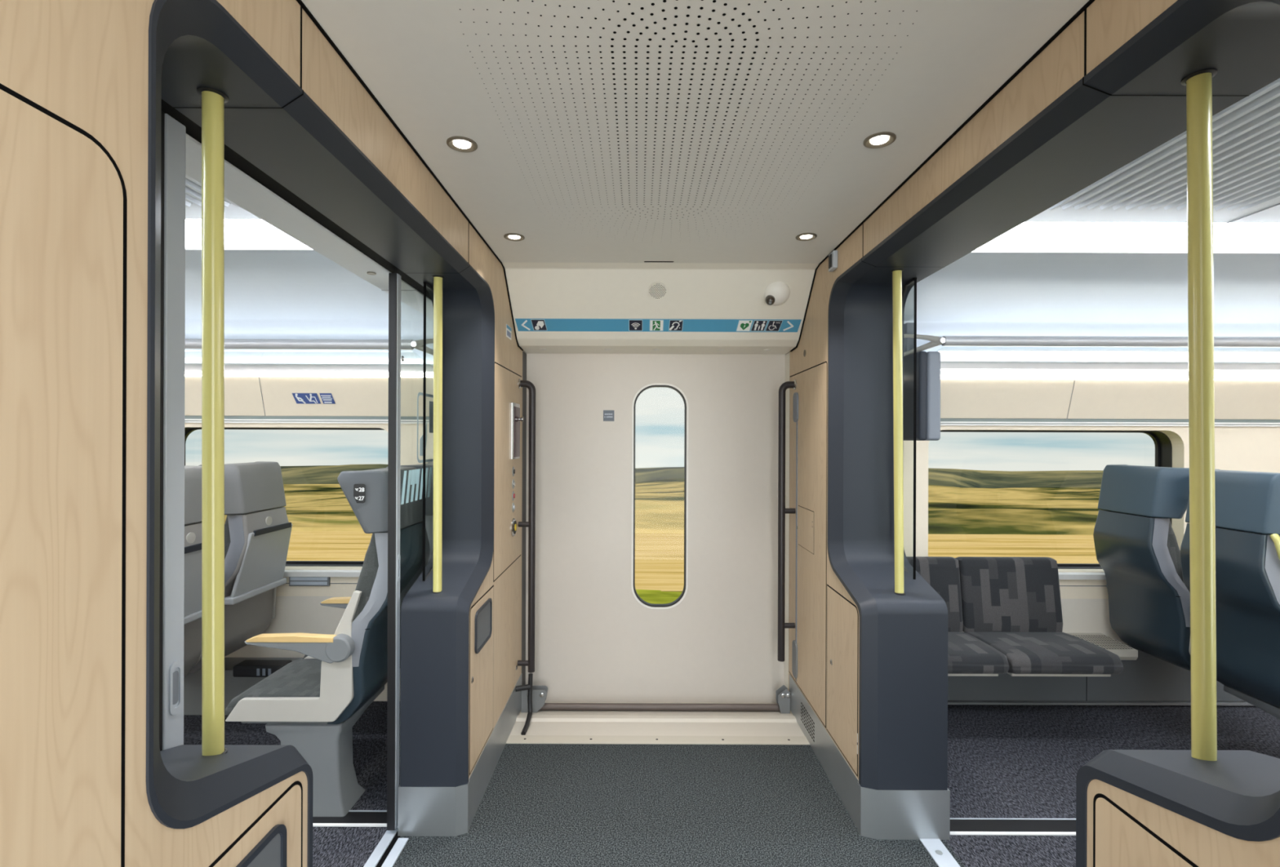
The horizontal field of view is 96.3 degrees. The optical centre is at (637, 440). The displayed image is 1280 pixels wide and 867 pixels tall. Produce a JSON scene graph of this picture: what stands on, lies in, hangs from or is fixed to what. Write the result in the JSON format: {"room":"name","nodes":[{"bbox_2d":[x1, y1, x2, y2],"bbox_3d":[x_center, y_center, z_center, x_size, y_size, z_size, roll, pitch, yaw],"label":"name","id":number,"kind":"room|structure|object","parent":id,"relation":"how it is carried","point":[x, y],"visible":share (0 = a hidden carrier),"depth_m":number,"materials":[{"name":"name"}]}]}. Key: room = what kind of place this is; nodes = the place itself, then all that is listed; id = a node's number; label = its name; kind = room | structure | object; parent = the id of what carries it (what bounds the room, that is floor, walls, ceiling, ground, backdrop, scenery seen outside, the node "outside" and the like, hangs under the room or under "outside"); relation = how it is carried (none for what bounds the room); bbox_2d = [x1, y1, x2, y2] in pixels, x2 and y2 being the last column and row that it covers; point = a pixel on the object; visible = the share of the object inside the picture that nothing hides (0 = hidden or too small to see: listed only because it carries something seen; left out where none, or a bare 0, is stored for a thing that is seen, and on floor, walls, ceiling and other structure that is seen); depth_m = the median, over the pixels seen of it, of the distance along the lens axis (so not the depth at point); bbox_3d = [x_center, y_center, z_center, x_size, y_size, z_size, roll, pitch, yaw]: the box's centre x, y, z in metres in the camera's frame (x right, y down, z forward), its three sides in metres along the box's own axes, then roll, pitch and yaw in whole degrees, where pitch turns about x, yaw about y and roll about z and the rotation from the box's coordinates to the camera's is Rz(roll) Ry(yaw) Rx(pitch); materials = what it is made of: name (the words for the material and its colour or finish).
{"room":"train carriage","nodes":[
{"label":"train carriage","id":0,"kind":"room"},
{"bbox_2d":[0,0,522,866],"bbox_3d":[-0.659,0.288,1.385,0.023,2.420,3.670,0,0,0],"label":"wall","id":1,"kind":"structure","parent":0,"point":[74,73],"depth_m":0.69,"materials":[{"name":"brown wood"}]},
{"bbox_2d":[235,823,287,866],"bbox_3d":[-0.648,0.775,0.928,0.008,0.170,0.245,0,0,0],"label":"flap","id":2,"kind":"object","parent":1,"relation":"attached to","point":[270,851],"visible":1,"depth_m":1.01,"materials":[{"name":"grey plastic"}]},
{"bbox_2d":[146,0,494,866],"bbox_3d":[-0.775,0.412,1.669,0.258,2.170,1.820,0,0,0],"label":"door surround","id":3,"kind":"object","parent":1,"relation":"attached to","point":[270,122],"visible":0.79,"depth_m":1.53,"materials":[{"name":"grey plastic"}]},
{"bbox_2d":[196,86,228,755],"bbox_3d":[-0.787,-0.030,1.060,0.050,1.238,0.048,0,0,0],"label":"pole","id":4,"kind":"object","parent":3,"relation":"on","point":[213,100],"visible":0.85,"depth_m":1.05,"materials":[{"name":"yellow metal"}]},
{"bbox_2d":[422,281,433,581],"bbox_3d":[-0.862,-0.031,2.410,0.016,1.227,0.202,0,0,0],"label":"glass screen","id":5,"kind":"object","parent":3,"relation":"attached to","point":[425,283],"visible":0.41,"depth_m":2.31,"materials":[{"name":"black glass"}]},
{"bbox_2d":[431,275,444,593],"bbox_3d":[-0.785,-0.023,2.245,0.048,1.251,0.048,0,0,0],"label":"pole","id":6,"kind":"object","parent":3,"relation":"on","point":[437,280],"visible":0.9,"depth_m":2.23,"materials":[{"name":"yellow metal"}]},
{"bbox_2d":[474,598,492,653],"bbox_3d":[-0.648,0.775,2.408,0.008,0.170,0.245,0,0,0],"label":"flap","id":7,"kind":"object","parent":1,"relation":"attached to","point":[483,615],"visible":1,"depth_m":2.39,"materials":[{"name":"grey plastic"}]},
{"bbox_2d":[506,324,511,339],"bbox_3d":[-0.647,-0.541,2.875,0.001,0.062,0.110,0,0,0],"label":"label","id":8,"kind":"object","parent":1,"relation":"attached to","point":[508,327],"visible":1,"depth_m":2.87,"materials":[{"name":"plastic"}]},
{"bbox_2d":[511,502,515,512],"bbox_3d":[-0.646,0.350,2.980,0.010,0.052,0.052,0,0,0],"label":"button","id":9,"kind":"object","parent":1,"relation":"attached to","point":[513,504],"visible":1,"depth_m":2.97,"materials":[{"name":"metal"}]},
{"bbox_2d":[511,490,515,501],"bbox_3d":[-0.646,0.290,2.980,0.010,0.052,0.052,0,0,0],"label":"button","id":10,"kind":"object","parent":1,"relation":"attached to","point":[513,493],"visible":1,"depth_m":2.97,"materials":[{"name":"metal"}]},
{"bbox_2d":[511,479,515,488],"bbox_3d":[-0.646,0.228,2.980,0.010,0.052,0.052,0,0,0],"label":"button","id":11,"kind":"object","parent":1,"relation":"attached to","point":[513,482],"visible":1,"depth_m":2.97,"materials":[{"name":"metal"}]},
{"bbox_2d":[511,466,515,476],"bbox_3d":[-0.646,0.163,2.980,0.010,0.052,0.052,0,0,0],"label":"button","id":12,"kind":"object","parent":1,"relation":"attached to","point":[513,469],"visible":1,"depth_m":2.97,"materials":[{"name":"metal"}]},
{"bbox_2d":[511,517,516,536],"bbox_3d":[-0.643,0.453,2.980,0.016,0.096,0.096,0,0,0],"label":"button","id":13,"kind":"object","parent":1,"relation":"attached to","point":[513,524],"visible":1,"depth_m":2.96,"materials":[{"name":"metal"}]},
{"bbox_2d":[510,402,524,459],"bbox_3d":[-0.629,-0.047,3.000,0.042,0.290,0.170,0,0,0],"label":"housing","id":14,"kind":"object","parent":1,"relation":"attached to","point":[515,419],"visible":1,"depth_m":2.96,"materials":[{"name":"metal"}]},
{"bbox_2d":[521,351,526,684],"bbox_3d":[-0.678,0.488,3.285,0.048,1.980,0.127,0,0,0],"label":"seal","id":15,"kind":"object","parent":1,"relation":"attached to","point":[524,355],"visible":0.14,"depth_m":3.29,"materials":[{"name":"black rubber"}]},
{"bbox_2d":[515,672,533,734],"bbox_3d":[-0.612,1.383,3.013,0.094,0.242,0.198,0,0,0],"label":"cable conduit","id":16,"kind":"object","parent":1,"relation":"attached to","point":[528,686],"visible":0.98,"depth_m":3.07,"materials":[{"name":"black rubber"}]},
{"bbox_2d":[517,378,535,672],"bbox_3d":[-0.605,0.461,3.120,0.093,1.593,0.056,0,0,0],"label":"handrail","id":17,"kind":"object","parent":1,"relation":"attached to","point":[531,524],"visible":1,"depth_m":3.10,"materials":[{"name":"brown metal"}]},
{"bbox_2d":[510,701,804,736],"bbox_3d":[0.098,1.546,3.132,1.547,0.108,0.455,0,0,0],"label":"door threshold","id":18,"kind":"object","parent":1,"relation":"attached to","point":[543,722],"depth_m":3.05,"materials":[{"name":"beige metal"}]},
{"bbox_2d":[520,685,547,712],"bbox_3d":[-0.580,1.453,3.212,0.141,0.130,0.067,0,0,0],"label":"bracket","id":19,"kind":"object","parent":18,"relation":"on","point":[539,692],"visible":0.76,"depth_m":3.19,"materials":[{"name":"metal"}]},
{"bbox_2d":[539,702,780,711],"bbox_3d":[0.115,1.498,3.220,1.360,0.039,0.040,0,0,0],"label":"bar","id":20,"kind":"object","parent":18,"relation":"on","point":[547,706],"visible":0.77,"depth_m":3.20,"materials":[{"name":"grey metal"}]},
{"bbox_2d":[775,684,791,713],"bbox_3d":[0.813,1.453,3.212,0.067,0.140,0.067,0,0,0],"label":"bracket","id":21,"kind":"object","parent":18,"relation":"on","point":[783,695],"visible":0.93,"depth_m":3.19,"materials":[{"name":"metal"}]},
{"bbox_2d":[506,734,809,744],"bbox_3d":[0.098,1.523,2.868,1.501,0.056,0.075,0,0,0],"label":"door sill","id":22,"kind":"structure","parent":1,"relation":"attached to","point":[513,739],"depth_m":2.86,"materials":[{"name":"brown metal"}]},
{"bbox_2d":[184,363,433,701],"bbox_3d":[-2.952,0.490,3.269,4.100,2.000,0.181,0,0,0],"label":"wall","id":23,"kind":"structure","parent":0,"point":[250,402],"depth_m":3.26,"materials":[{"name":"beige plastic"}]},
{"bbox_2d":[188,461,292,672],"bbox_3d":[-2.267,0.631,3.009,0.701,1.022,0.518,0,0,0],"label":"seat","id":24,"kind":"object","parent":23,"relation":"attached to","point":[258,529],"visible":0.52,"depth_m":2.95,"materials":[{"name":"grey plastic"}]},
{"bbox_2d":[224,522,292,604],"bbox_3d":[-1.980,0.631,3.022,0.126,0.355,0.430,0,0,0],"label":"tray","id":25,"kind":"object","parent":24,"relation":"on","point":[255,556],"depth_m":2.92,"materials":[{"name":"grey plastic"}]},
{"bbox_2d":[184,426,384,566],"bbox_3d":[-2.070,0.332,3.410,1.366,0.835,0.099,0,0,0],"label":"window","id":26,"kind":"structure","parent":23,"relation":"in","point":[188,430],"depth_m":3.44,"materials":[{"name":"black rubber"}]},
{"bbox_2d":[292,393,320,404],"bbox_3d":[-1.863,-0.234,3.222,0.150,0.059,0.024,0,0,0],"label":"sticker","id":27,"kind":"object","parent":23,"relation":"attached to","point":[304,398],"visible":1,"depth_m":3.22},
{"bbox_2d":[185,338,433,373],"bbox_3d":[-2.879,-0.469,3.070,4.038,0.177,0.401,0,0,0],"label":"luggage rack","id":28,"kind":"object","parent":23,"relation":"attached to","point":[190,344],"visible":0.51,"depth_m":2.89,"materials":[{"name":"metal"}]},
{"bbox_2d":[185,372,433,377],"bbox_3d":[-3.034,-0.368,3.216,3.830,0.018,0.106,0,0,0],"label":"strip light","id":29,"kind":"object","parent":28,"relation":"attached to","point":[187,374],"visible":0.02,"depth_m":3.17,"materials":[{"name":"white plastic"}]},
{"bbox_2d":[288,577,330,586],"bbox_3d":[-1.878,0.791,3.277,0.230,0.085,0.019,0,0,0],"label":"air vent","id":30,"kind":"object","parent":23,"relation":"in","point":[293,581],"visible":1,"depth_m":3.27,"materials":[{"name":"grey metal"}]},
{"bbox_2d":[319,393,335,404],"bbox_3d":[-1.745,-0.234,3.222,0.078,0.058,0.024,0,0,0],"label":"sticker","id":31,"kind":"object","parent":23,"relation":"attached to","point":[327,398],"visible":1,"depth_m":3.22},
{"bbox_2d":[302,462,433,658],"bbox_3d":[-1.306,0.634,3.003,0.682,1.022,0.505,0,0,0],"label":"seat","id":32,"kind":"object","parent":23,"relation":"attached to","point":[335,602],"visible":0.11,"depth_m":2.83,"materials":[{"name":"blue fabric"}]},
{"bbox_2d":[185,204,433,364],"bbox_3d":[-2.948,-0.675,1.420,4.100,0.470,3.920,0,0,0],"label":"ceiling","id":33,"kind":"structure","parent":0,"point":[270,292],"depth_m":2.93,"materials":[{"name":"white plastic"}]},
{"bbox_2d":[185,174,239,207],"bbox_3d":[-1.682,-0.796,1.428,0.830,0.020,1.016,0,0,0],"label":"ceiling panel","id":34,"kind":"object","parent":33,"relation":"attached to","point":[193,188],"visible":0.03,"depth_m":1.85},
{"bbox_2d":[185,219,308,247],"bbox_3d":[-2.947,-0.791,2.170,4.080,0.058,0.160,0,0,0],"label":"light","id":35,"kind":"object","parent":33,"relation":"attached to","point":[237,233],"visible":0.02,"depth_m":2.19,"materials":[{"name":"white plastic"}]},
{"bbox_2d":[185,133,433,319],"bbox_3d":[-1.020,-0.769,1.645,0.145,0.269,3.390,0,0,0],"label":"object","id":36,"kind":"structure","parent":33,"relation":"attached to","point":[241,189],"depth_m":1.70,"materials":[{"name":"grey plastic"}]},
{"bbox_2d":[367,271,376,275],"bbox_3d":[-1.018,-0.637,2.190,0.032,0.004,0.032,0,0,0],"label":"spotlight","id":37,"kind":"object","parent":36,"relation":"attached to","point":[368,273],"depth_m":2.19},
{"bbox_2d":[502,262,818,354],"bbox_3d":[0.106,-0.726,3.050,1.505,0.447,0.700,0,0,0],"label":"wall header","id":38,"kind":"structure","parent":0,"point":[535,290],"depth_m":2.89,"materials":[{"name":"grey paint"}]},
{"bbox_2d":[523,350,789,702],"bbox_3d":[0.123,0.515,3.369,1.850,2.130,0.043,0,0,0],"label":"door","id":39,"kind":"structure","parent":38,"relation":"in","point":[597,640],"depth_m":3.35,"materials":[{"name":"white paint"}]},
{"bbox_2d":[603,409,613,421],"bbox_3d":[-0.171,-0.143,3.349,0.064,0.064,0.002,0,0,0],"label":"sticker","id":40,"kind":"object","parent":39,"relation":"attached to","point":[608,415],"visible":1,"depth_m":3.35,"materials":[{"name":"plastic"}]},
{"bbox_2d":[648,282,666,299],"bbox_3d":[0.098,-0.738,2.837,0.092,0.068,0.068,0,0,0],"label":"speaker","id":41,"kind":"object","parent":38,"relation":"in","point":[657,291],"visible":1,"depth_m":2.83},
{"bbox_2d":[514,317,801,332],"bbox_3d":[0.104,-0.596,2.977,1.478,0.059,0.059,0,0,0],"label":"sign band","id":42,"kind":"object","parent":38,"relation":"attached to","point":[576,325],"visible":1,"depth_m":2.97,"materials":[{"name":"teal plastic"}]},
{"bbox_2d":[501,263,820,351],"bbox_3d":[0.106,-0.667,2.955,1.507,0.339,0.510,0,0,0],"label":"joint","id":43,"kind":"object","parent":38,"relation":"attached to","point":[819,264],"visible":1,"depth_m":2.90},
{"bbox_2d":[764,281,790,305],"bbox_3d":[0.691,-0.723,2.849,0.128,0.112,0.104,0,0,0],"label":"security camera","id":44,"kind":"object","parent":38,"relation":"attached to","point":[777,293],"visible":1,"depth_m":2.81,"materials":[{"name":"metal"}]},
{"bbox_2d":[301,0,1088,263],"bbox_3d":[0.106,-0.849,1.145,1.547,0.031,3.190,0,0,0],"label":"ceiling","id":45,"kind":"structure","parent":0,"point":[602,131],"depth_m":1.42,"materials":[{"name":"grey paint"}]},
{"bbox_2d":[446,136,477,152],"bbox_3d":[-0.497,-0.834,1.620,0.084,0.006,0.084,0,0,0],"label":"recessed light","id":46,"kind":"object","parent":45,"relation":"in","point":[460,144],"visible":1,"depth_m":1.62,"materials":[{"name":"white metal"}]},
{"bbox_2d":[453,139,471,148],"bbox_3d":[-0.497,-0.836,1.620,0.048,0.001,0.048,0,0,0],"label":"diffuser","id":47,"kind":"object","parent":46,"relation":"attached to","point":[457,144],"depth_m":1.62,"materials":[{"name":"white plastic"}]},
{"bbox_2d":[503,233,524,241],"bbox_3d":[-0.509,-0.834,2.360,0.084,0.006,0.084,0,0,0],"label":"recessed light","id":48,"kind":"object","parent":45,"relation":"in","point":[511,237],"visible":1,"depth_m":2.36,"materials":[{"name":"white metal"}]},
{"bbox_2d":[508,235,519,239],"bbox_3d":[-0.509,-0.836,2.360,0.048,0.001,0.048,0,0,0],"label":"diffuser","id":49,"kind":"object","parent":48,"relation":"attached to","point":[510,237],"depth_m":2.36,"materials":[{"name":"white plastic"}]},
{"bbox_2d":[296,0,1095,264],"bbox_3d":[0.106,-0.832,1.150,1.507,0.005,3.100,0,0,0],"label":"joint","id":50,"kind":"object","parent":45,"relation":"attached to","point":[1089,2],"visible":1,"depth_m":1.42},
{"bbox_2d":[795,232,817,240],"bbox_3d":[0.688,-0.830,2.345,0.084,0.006,0.084,0,0,0],"label":"recessed light","id":51,"kind":"object","parent":45,"relation":"in","point":[807,236],"visible":1,"depth_m":2.34,"materials":[{"name":"white metal"}]},
{"bbox_2d":[800,235,812,239],"bbox_3d":[0.688,-0.832,2.345,0.048,0.001,0.048,0,0,0],"label":"diffuser","id":52,"kind":"object","parent":51,"relation":"attached to","point":[802,237],"depth_m":2.35,"materials":[{"name":"white plastic"}]},
{"bbox_2d":[863,131,896,148],"bbox_3d":[0.670,-0.830,1.590,0.084,0.006,0.084,0,0,0],"label":"recessed light","id":53,"kind":"object","parent":45,"relation":"in","point":[880,140],"visible":1,"depth_m":1.59,"materials":[{"name":"white"}]},
{"bbox_2d":[870,135,888,144],"bbox_3d":[0.670,-0.832,1.590,0.048,0.001,0.048,0,0,0],"label":"diffuser","id":54,"kind":"object","parent":53,"relation":"attached to","point":[874,140],"depth_m":1.59,"materials":[{"name":"white plastic"}]},
{"bbox_2d":[183,701,1279,866],"bbox_3d":[0.095,1.530,1.455,10.600,0.060,3.810,0,0,0],"label":"floor","id":55,"kind":"structure","parent":0,"point":[541,805],"depth_m":2.42,"materials":[{"name":"grey carpet"}]},
{"bbox_2d":[183,465,201,677],"bbox_3d":[-2.267,0.631,2.482,0.701,1.022,0.518,0,0,0],"label":"seat","id":56,"kind":"object","parent":55,"relation":"on","point":[193,474],"visible":0.16,"depth_m":2.54,"materials":[{"name":"grey plastic"}]},
{"bbox_2d":[183,542,201,624],"bbox_3d":[-1.980,0.631,2.495,0.126,0.355,0.430,0,0,0],"label":"tray","id":57,"kind":"object","parent":56,"relation":"on","point":[193,551],"depth_m":2.52,"materials":[{"name":"grey plastic"}]},
{"bbox_2d":[183,657,302,715],"bbox_3d":[-3.330,1.362,3.192,3.150,0.248,0.184,0,0,0],"label":"duct","id":58,"kind":"object","parent":55,"relation":"on","point":[234,686],"visible":0.02,"depth_m":3.10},
{"bbox_2d":[232,659,292,676],"bbox_3d":[-1.994,1.213,3.048,0.260,0.060,0.100,0,0,0],"label":"box","id":59,"kind":"object","parent":58,"relation":"attached to","point":[246,668],"visible":0.8,"depth_m":3.00,"materials":[{"name":"black plastic"}]},
{"bbox_2d":[225,466,430,816],"bbox_3d":[-1.307,0.808,2.476,0.682,1.370,0.505,0,0,0],"label":"seat","id":60,"kind":"object","parent":55,"relation":"on","point":[313,704],"visible":0.9,"depth_m":2.28,"materials":[{"name":"grey plastic"}]},
{"bbox_2d":[225,658,321,715],"bbox_3d":[-1.421,1.065,2.495,0.455,0.089,0.412,0,0,0],"label":"cushion","id":61,"kind":"object","parent":60,"relation":"on","point":[300,677],"depth_m":2.41,"materials":[{"name":"grey fabric"}]},
{"bbox_2d":[312,809,386,826],"bbox_3d":[-3.020,1.487,2.266,4.170,0.004,0.092,0,0,0],"label":"floor strip","id":62,"kind":"object","parent":55,"relation":"on","point":[354,818],"depth_m":2.25,"materials":[{"name":"black rubber"}]},
{"bbox_2d":[363,826,408,866],"bbox_3d":[-0.910,1.494,1.625,0.100,0.006,3.350,0,0,0],"label":"door track","id":63,"kind":"object","parent":55,"relation":"on","point":[389,847],"visible":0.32,"depth_m":2.08,"materials":[{"name":"grey metal"}]},
{"bbox_2d":[159,111,186,751],"bbox_3d":[-0.929,0.422,0.698,0.036,2.110,0.920,0,0,0],"label":"door","id":64,"kind":"structure","parent":63,"relation":"on","point":[173,133],"depth_m":1.12,"materials":[{"name":"grey metal"}]},
{"bbox_2d":[386,272,433,830],"bbox_3d":[-0.930,0.422,2.628,0.035,2.110,0.920,0,0,0],"label":"door","id":65,"kind":"structure","parent":63,"relation":"on","point":[394,278],"depth_m":2.17,"materials":[{"name":"grey metal"}]},
{"bbox_2d":[919,838,960,866],"bbox_3d":[1.097,1.501,1.667,0.075,0.006,1.005,0,0,0],"label":"threshold","id":66,"kind":"object","parent":55,"relation":"on","point":[935,847],"visible":1,"depth_m":2.08,"materials":[{"name":"grey metal"}]},
{"bbox_2d":[950,817,1075,835],"bbox_3d":[3.235,1.509,2.231,4.120,0.004,0.092,0,0,0],"label":"floor strip","id":67,"kind":"object","parent":55,"relation":"on","point":[958,826],"depth_m":2.23,"materials":[{"name":"silver metal"}]},
{"bbox_2d":[1179,469,1279,719],"bbox_3d":[2.871,0.823,2.489,0.682,1.370,0.505,0,0,0],"label":"seat","id":68,"kind":"object","parent":55,"relation":"on","point":[1247,503],"visible":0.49,"depth_m":2.45,"materials":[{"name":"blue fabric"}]},
{"bbox_2d":[788,0,1279,866],"bbox_3d":[0.864,0.293,1.397,0.024,2.420,3.695,0,0,0],"label":"wall","id":69,"kind":"structure","parent":0,"point":[1125,828],"depth_m":2.01,"materials":[{"name":"brown wood"}]},
{"bbox_2d":[783,352,789,690],"bbox_3d":[0.877,0.513,3.298,0.043,2.020,0.102,0,0,0],"label":"door frame","id":70,"kind":"structure","parent":69,"relation":"attached to","point":[787,356],"depth_m":3.29,"materials":[{"name":"beige metal"}]},
{"bbox_2d":[777,379,796,661],"bbox_3d":[0.809,0.434,3.120,0.093,1.528,0.056,0,0,0],"label":"handrail","id":71,"kind":"object","parent":69,"relation":"attached to","point":[782,510],"visible":1,"depth_m":3.10,"materials":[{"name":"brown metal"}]},
{"bbox_2d":[791,392,798,678],"bbox_3d":[0.849,0.510,3.092,0.012,1.535,0.075,0,0,0],"label":"bar","id":72,"kind":"object","parent":69,"relation":"attached to","point":[795,399],"visible":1,"depth_m":3.07,"materials":[{"name":"black metal"}]},
{"bbox_2d":[828,250,837,271],"bbox_3d":[0.848,-0.779,2.498,0.024,0.075,0.065,0,0,0],"label":"wall sensor","id":73,"kind":"object","parent":69,"relation":"attached to","point":[833,256],"visible":1,"depth_m":2.47,"materials":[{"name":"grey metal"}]},
{"bbox_2d":[826,0,1279,866],"bbox_3d":[1.014,0.403,1.659,0.328,2.200,1.841,0,0,0],"label":"door surround","id":74,"kind":"object","parent":69,"relation":"attached to","point":[1132,103],"visible":0.93,"depth_m":1.81,"materials":[{"name":"grey plastic"}]},
{"bbox_2d":[890,268,905,595],"bbox_3d":[1.015,-0.034,2.240,0.058,1.278,0.048,0,0,0],"label":"pole","id":75,"kind":"object","parent":74,"relation":"on","point":[896,273],"visible":0.94,"depth_m":2.23,"materials":[{"name":"yellow metal"}]},
{"bbox_2d":[902,277,916,579],"bbox_3d":[1.130,-0.039,2.423,0.016,1.257,0.176,0,0,0],"label":"glass screen","id":76,"kind":"object","parent":74,"relation":"attached to","point":[904,289],"visible":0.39,"depth_m":2.34,"materials":[{"name":"black glass"}]},
{"bbox_2d":[1181,68,1217,760],"bbox_3d":[1.026,-0.035,1.045,0.060,1.274,0.048,0,0,0],"label":"pole","id":77,"kind":"object","parent":74,"relation":"on","point":[1198,84],"visible":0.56,"depth_m":1.03,"materials":[{"name":"yellow metal"}]},
{"bbox_2d":[903,198,1279,362],"bbox_3d":[3.188,-0.654,1.420,4.028,0.470,3.920,0,0,0],"label":"ceiling","id":78,"kind":"structure","parent":0,"point":[982,292],"depth_m":2.75,"materials":[{"name":"white plastic"}]},
{"bbox_2d":[976,222,1279,250],"bbox_3d":[3.189,-0.770,2.170,4.008,0.058,0.160,0,0,0],"label":"light","id":79,"kind":"object","parent":78,"relation":"attached to","point":[1027,235],"visible":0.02,"depth_m":2.17,"materials":[{"name":"white plastic"}]},
{"bbox_2d":[1048,78,1279,210],"bbox_3d":[1.640,-0.784,1.428,0.875,0.020,1.016,0,0,0],"label":"ceiling panel","id":80,"kind":"object","parent":78,"relation":"attached to","point":[1246,134],"visible":0.48,"depth_m":1.66,"materials":[{"name":"grey metal"}]},
{"bbox_2d":[1226,203,1279,223],"bbox_3d":[2.143,-0.790,1.502,0.004,0.006,1.165,0,0,0],"label":"joint","id":81,"kind":"object","parent":78,"relation":"attached to","point":[1278,203],"visible":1,"depth_m":1.99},
{"bbox_2d":[903,371,1279,644],"bbox_3d":[3.184,0.511,3.269,4.028,2.000,0.181,0,0,0],"label":"wall","id":82,"kind":"structure","parent":0,"point":[1247,412],"depth_m":3.27,"materials":[{"name":"beige plastic"}]},
{"bbox_2d":[903,322,940,440],"bbox_3d":[1.464,-0.311,3.066,0.116,0.627,0.408,0,0,0],"label":"screen","id":83,"kind":"object","parent":82,"relation":"attached to","point":[928,363],"visible":0.52,"depth_m":2.87,"materials":[{"name":"grey plastic"}]},
{"bbox_2d":[906,556,1123,676],"bbox_3d":[1.832,0.949,3.020,1.170,0.574,0.510,0,0,0],"label":"seat","id":84,"kind":"object","parent":82,"relation":"attached to","point":[1007,610],"visible":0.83,"depth_m":3.15,"materials":[{"name":"fabric"}]},
{"bbox_2d":[947,631,1009,673],"bbox_3d":[1.534,1.088,2.967,0.535,0.095,0.405,0,0,0],"label":"cushion","id":85,"kind":"object","parent":84,"relation":"on","point":[968,652],"depth_m":2.79,"materials":[{"name":"fabric"}]},
{"bbox_2d":[964,631,1123,674],"bbox_3d":[2.074,1.090,2.967,0.555,0.095,0.405,0,0,0],"label":"cushion","id":86,"kind":"object","parent":84,"relation":"on","point":[1024,652],"depth_m":2.81,"materials":[{"name":"fabric"}]},
{"bbox_2d":[940,430,1172,568],"bbox_3d":[2.396,0.348,3.410,1.490,0.835,0.099,0,0,0],"label":"window frame","id":87,"kind":"structure","parent":82,"relation":"in","point":[1163,447],"depth_m":3.43,"materials":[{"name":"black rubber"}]},
{"bbox_2d":[903,333,1279,372],"bbox_3d":[3.183,-0.475,3.070,3.838,0.177,0.401,0,0,0],"label":"luggage rack","id":88,"kind":"object","parent":82,"relation":"attached to","point":[945,340],"visible":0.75,"depth_m":2.98,"materials":[{"name":"metal"}]},
{"bbox_2d":[940,374,1279,380],"bbox_3d":[3.256,-0.346,3.216,3.790,0.018,0.106,0,0,0],"label":"strip light","id":89,"kind":"object","parent":88,"relation":"attached to","point":[942,376],"visible":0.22,"depth_m":3.17,"materials":[{"name":"white plastic"}]},
{"bbox_2d":[947,644,1253,705],"bbox_3d":[3.135,1.335,3.262,3.920,0.328,0.044,0,0,0],"label":"seat base","id":90,"kind":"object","parent":82,"relation":"attached to","point":[1148,679],"depth_m":3.25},
{"bbox_2d":[1066,632,1137,659],"bbox_3d":[2.538,1.136,3.162,0.225,0.065,0.244,0,0,0],"label":"ledge","id":91,"kind":"object","parent":82,"relation":"attached to","point":[1124,651],"visible":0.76,"depth_m":3.12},
{"bbox_2d":[1093,464,1191,671],"bbox_3d":[2.872,0.649,3.018,0.682,1.022,0.544,0,0,0],"label":"seat","id":92,"kind":"object","parent":82,"relation":"attached to","point":[1137,549],"visible":0.63,"depth_m":2.93,"materials":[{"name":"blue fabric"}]},
{"bbox_3d":[-0.886,0.287,1.465,0.020,2.420,3.830,0,0,0],"label":"wall","id":93,"kind":"structure","parent":0,"visible":0},
{"bbox_2d":[161,99,431,299],"bbox_3d":[-0.921,-0.673,1.625,0.053,0.060,3.350,0,0,0],"label":"door track","id":94,"kind":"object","parent":93,"relation":"attached to","point":[194,131],"depth_m":1.51,"materials":[{"name":"black metal"}]},
{"label":"outside","id":95,"kind":"structure","parent":0,"visible":0},
{"bbox_2d":[286,531,1098,591],"bbox_3d":[-0.014,4.100,20.850,169.600,0.200,11.300,0,0,0],"label":"field","id":96,"kind":"structure","parent":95,"point":[659,557],"depth_m":21.22,"materials":[{"name":"yellow plant"}]},
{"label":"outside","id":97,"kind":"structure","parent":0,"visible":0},
{"bbox_2d":[280,463,1103,488],"bbox_3d":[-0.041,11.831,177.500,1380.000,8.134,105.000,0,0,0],"label":"hills","id":98,"kind":"structure","parent":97,"point":[307,474],"depth_m":189.65,"materials":[{"name":"green plant"}]},
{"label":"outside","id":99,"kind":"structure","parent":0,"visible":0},
{"bbox_2d":[224,477,1100,534],"bbox_3d":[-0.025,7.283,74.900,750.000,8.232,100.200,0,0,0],"label":"hillside","id":100,"kind":"structure","parent":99,"point":[659,504],"depth_m":36.66,"materials":[{"name":"yellow plant"}]},
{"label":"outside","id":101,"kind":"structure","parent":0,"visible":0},
{"bbox_2d":[635,589,682,604],"bbox_3d":[-0.014,4.000,9.650,107.100,0.100,11.300,0,0,0],"label":"verge","id":102,"kind":"structure","parent":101,"point":[655,597],"depth_m":14.72,"materials":[{"name":"green plant"}]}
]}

